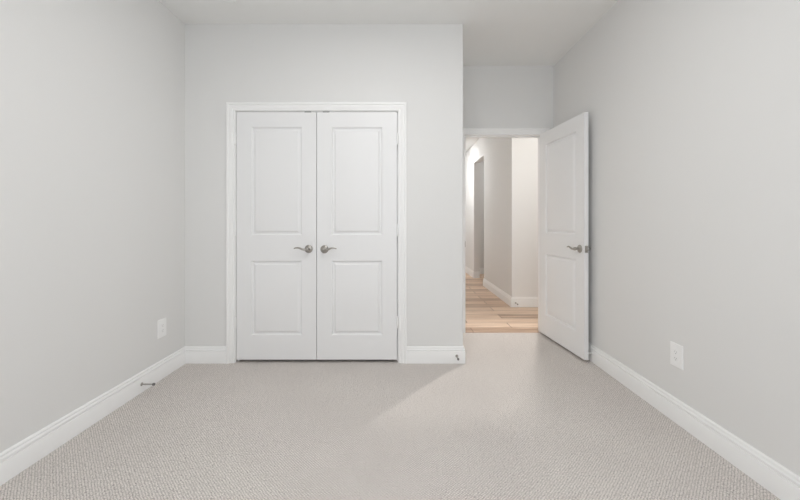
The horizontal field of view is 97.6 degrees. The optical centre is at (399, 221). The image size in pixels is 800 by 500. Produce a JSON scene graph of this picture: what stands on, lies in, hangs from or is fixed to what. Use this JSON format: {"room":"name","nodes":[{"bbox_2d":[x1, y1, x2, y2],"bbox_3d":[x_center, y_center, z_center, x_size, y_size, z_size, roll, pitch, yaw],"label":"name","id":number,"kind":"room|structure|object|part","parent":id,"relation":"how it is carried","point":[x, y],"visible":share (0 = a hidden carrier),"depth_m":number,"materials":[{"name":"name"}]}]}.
{"room":"empty bedroom","nodes":[
{"label":"empty bedroom","id":0,"kind":"room"},
{"bbox_2d":[0,0,184,452],"bbox_3d":[-1.804,-0.181,1.355,0.115,2.849,4.740,0,0,0],"label":"wall","id":1,"kind":"structure","parent":0,"point":[92,92],"depth_m":1.94,"materials":[{"name":"white paint"}]},
{"bbox_2d":[0,346,185,485],"bbox_3d":[-1.739,1.076,0.971,0.016,0.134,3.741,0,0,0],"label":"baseboard","id":2,"kind":"structure","parent":1,"relation":"attached to","point":[20,456],"depth_m":1.88,"materials":[{"name":"white wood"}]},
{"bbox_2d":[158,317,165,338],"bbox_3d":[-1.743,0.777,2.566,0.008,0.133,0.089,0,0,0],"label":"wall outlet","id":3,"kind":"object","parent":1,"relation":"attached to","point":[162,322],"visible":1,"depth_m":2.56,"materials":[{"name":"white plastic"}]},
{"bbox_2d":[185,24,462,345],"bbox_3d":[-0.619,-0.181,2.898,2.257,2.849,0.115,0,0,0],"label":"wall","id":4,"kind":"structure","parent":0,"point":[420,66],"depth_m":2.84,"materials":[{"name":"white paint"}]},
{"bbox_2d":[185,346,225,363],"bbox_3d":[-1.575,1.076,2.833,0.343,0.134,0.016,0,0,0],"label":"baseboard","id":5,"kind":"structure","parent":4,"relation":"attached to","point":[194,354],"depth_m":2.82,"materials":[{"name":"white wood"}]},
{"bbox_2d":[234,112,316,359],"bbox_3d":[-1.010,0.110,2.830,0.661,2.014,0.094,0,0,0],"label":"door","id":6,"kind":"structure","parent":4,"relation":"in","point":[277,151],"depth_m":2.84,"materials":[{"name":"white wood"}]},
{"bbox_3d":[-1.004,-0.333,2.860,0.384,0.851,0.032,0,0,0],"label":"raised panel","id":7,"kind":"part","parent":6,"relation":"part of","materials":[{"name":"white wood"}]},
{"bbox_3d":[-1.004,0.617,2.860,0.384,0.578,0.032,0,0,0],"label":"raised panel","id":8,"kind":"part","parent":6,"relation":"part of","materials":[{"name":"white wood"}]},
{"bbox_3d":[-0.788,0.216,2.796,0.121,0.034,0.025,0,0,0],"label":"lever","id":9,"kind":"part","parent":6,"relation":"part of","materials":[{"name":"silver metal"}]},
{"bbox_3d":[-0.741,0.219,2.822,0.066,0.066,0.040,0,0,0],"label":"handle","id":10,"kind":"part","parent":6,"relation":"part of","materials":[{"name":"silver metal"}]},
{"bbox_2d":[226,102,406,363],"bbox_3d":[-0.675,0.087,2.889,1.458,2.111,0.135,0,0,0],"label":"door frame","id":11,"kind":"structure","parent":4,"relation":"attached to","point":[231,107],"depth_m":2.83,"materials":[{"name":"white wood"}]},
{"bbox_2d":[317,112,398,359],"bbox_3d":[-0.343,0.110,2.830,0.663,2.014,0.094,0,0,0],"label":"door","id":12,"kind":"structure","parent":4,"relation":"in","point":[358,228],"depth_m":2.84,"materials":[{"name":"white wood"}]},
{"bbox_3d":[-0.613,0.221,2.822,0.066,0.066,0.040,0,0,0],"label":"handle","id":13,"kind":"part","parent":12,"relation":"part of","materials":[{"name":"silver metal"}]},
{"bbox_3d":[-0.566,0.218,2.796,0.121,0.034,0.025,0,0,0],"label":"lever","id":14,"kind":"part","parent":12,"relation":"part of","materials":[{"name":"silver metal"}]},
{"bbox_3d":[-0.349,-0.333,2.860,0.386,0.851,0.032,0,0,0],"label":"raised panel","id":15,"kind":"part","parent":12,"relation":"part of","materials":[{"name":"white wood"}]},
{"bbox_3d":[-0.349,0.617,2.860,0.386,0.578,0.032,0,0,0],"label":"raised panel","id":16,"kind":"part","parent":12,"relation":"part of","materials":[{"name":"white wood"}]},
{"bbox_2d":[407,346,464,363],"bbox_3d":[0.291,1.076,2.833,0.474,0.134,0.016,0,0,0],"label":"baseboard","id":17,"kind":"structure","parent":4,"relation":"attached to","point":[415,354],"depth_m":2.82,"materials":[{"name":"white wood"}]},
{"bbox_2d":[159,0,617,152],"bbox_3d":[0.727,-1.656,4.100,5.147,0.100,10.200,0,0,0],"label":"ceiling","id":18,"kind":"structure","parent":0,"point":[495,32],"depth_m":2.75,"materials":[{"name":"white paint"}]},
{"bbox_2d":[0,272,779,499],"bbox_3d":[0.727,1.203,4.100,5.147,0.120,10.200,0,0,0],"label":"floor","id":19,"kind":"structure","parent":0,"point":[524,417],"depth_m":1.86,"materials":[{"name":"carpet"}]},
{"bbox_2d":[480,160,483,267],"bbox_3d":[2.417,-0.227,7.830,1.565,2.759,0.100,0,0,0],"label":"door","id":20,"kind":"structure","parent":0,"point":[482,162],"depth_m":7.78,"materials":[{"name":"white paint"}]},
{"bbox_2d":[465,138,510,295],"bbox_3d":[1.577,-0.227,6.928,0.115,2.759,4.345,0,0,0],"label":"wall","id":21,"kind":"structure","parent":0,"point":[495,153],"depth_m":5.81,"materials":[{"name":"white paint"}]},
{"bbox_2d":[465,266,479,277],"bbox_3d":[1.569,1.086,8.087,0.132,0.134,1.826,0,0,0],"label":"baseboard","id":22,"kind":"structure","parent":21,"relation":"attached to","point":[468,271],"depth_m":7.26,"materials":[{"name":"white wood"}]},
{"bbox_2d":[483,278,510,306],"bbox_3d":[1.512,1.086,5.542,0.016,0.134,1.609,0,0,0],"label":"baseboard","id":23,"kind":"structure","parent":21,"relation":"attached to","point":[499,293],"depth_m":5.38,"materials":[{"name":"white wood"}]},
{"bbox_2d":[463,66,552,128],"bbox_3d":[-0.025,-0.181,3.667,3.445,2.849,0.115,0,0,0],"label":"wall","id":24,"kind":"structure","parent":0,"point":[493,96],"depth_m":3.61,"materials":[{"name":"white paint"}]},
{"bbox_2d":[463,128,549,332],"bbox_3d":[1.071,0.093,3.658,0.935,2.119,0.134,0,0,0],"label":"door frame","id":25,"kind":"structure","parent":24,"relation":"attached to","point":[466,131],"depth_m":3.60,"materials":[{"name":"white wood"}]},
{"bbox_2d":[540,112,589,359],"bbox_3d":[1.476,0.114,3.215,0.144,2.014,0.766,0,0,-5],"label":"door","id":26,"kind":"structure","parent":24,"relation":"in","point":[564,248],"depth_m":3.13,"materials":[{"name":"white wood"}]},
{"bbox_3d":[1.480,-0.331,3.214,0.032,0.852,0.480,0,0,-5],"label":"raised panel","id":27,"kind":"part","parent":26,"relation":"part of","materials":[{"name":"white wood"}]},
{"bbox_3d":[1.480,0.618,3.214,0.032,0.578,0.480,0,0,-5],"label":"raised panel","id":28,"kind":"part","parent":26,"relation":"part of","materials":[{"name":"white wood"}]},
{"bbox_3d":[1.472,0.222,2.900,0.040,0.066,0.066,0,0,-5],"label":"handle","id":29,"kind":"part","parent":26,"relation":"part of","materials":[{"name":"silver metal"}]},
{"bbox_2d":[511,138,537,296],"bbox_3d":[2.410,-0.227,4.812,1.780,2.759,0.116,0,0,0],"label":"wall","id":30,"kind":"structure","parent":0,"point":[524,151],"depth_m":4.75,"materials":[{"name":"white paint"}]},
{"bbox_2d":[511,297,537,306],"bbox_3d":[2.352,1.086,4.746,1.696,0.134,0.016,0,0,0],"label":"baseboard","id":31,"kind":"structure","parent":30,"relation":"attached to","point":[521,301],"depth_m":4.74,"materials":[{"name":"white wood"}]},
{"bbox_2d":[553,0,799,476],"bbox_3d":[1.641,-0.181,1.298,0.115,2.849,4.625,0,0,0],"label":"wall","id":32,"kind":"structure","parent":0,"point":[692,107],"depth_m":1.86,"materials":[{"name":"white paint"}]},
{"bbox_2d":[670,341,682,369],"bbox_3d":[1.579,0.762,2.000,0.008,0.133,0.089,0,0,0],"label":"wall outlet","id":33,"kind":"object","parent":32,"relation":"attached to","point":[676,350],"visible":1,"depth_m":1.99,"materials":[{"name":"white plastic"}]},
{"bbox_2d":[674,349,677,361],"bbox_3d":[1.579,0.762,2.000,0.007,0.066,0.032,0,0,0],"label":"receptacle","id":34,"kind":"object","parent":33,"relation":"attached to","point":[675,350],"depth_m":2.00,"materials":[{"name":"grey plastic"}]},
{"bbox_2d":[588,342,799,499],"bbox_3d":[1.575,1.076,1.355,0.016,0.134,4.510,0,0,0],"label":"baseboard","id":35,"kind":"structure","parent":32,"relation":"attached to","point":[774,477],"depth_m":1.77,"materials":[{"name":"white wood"}]}
]}

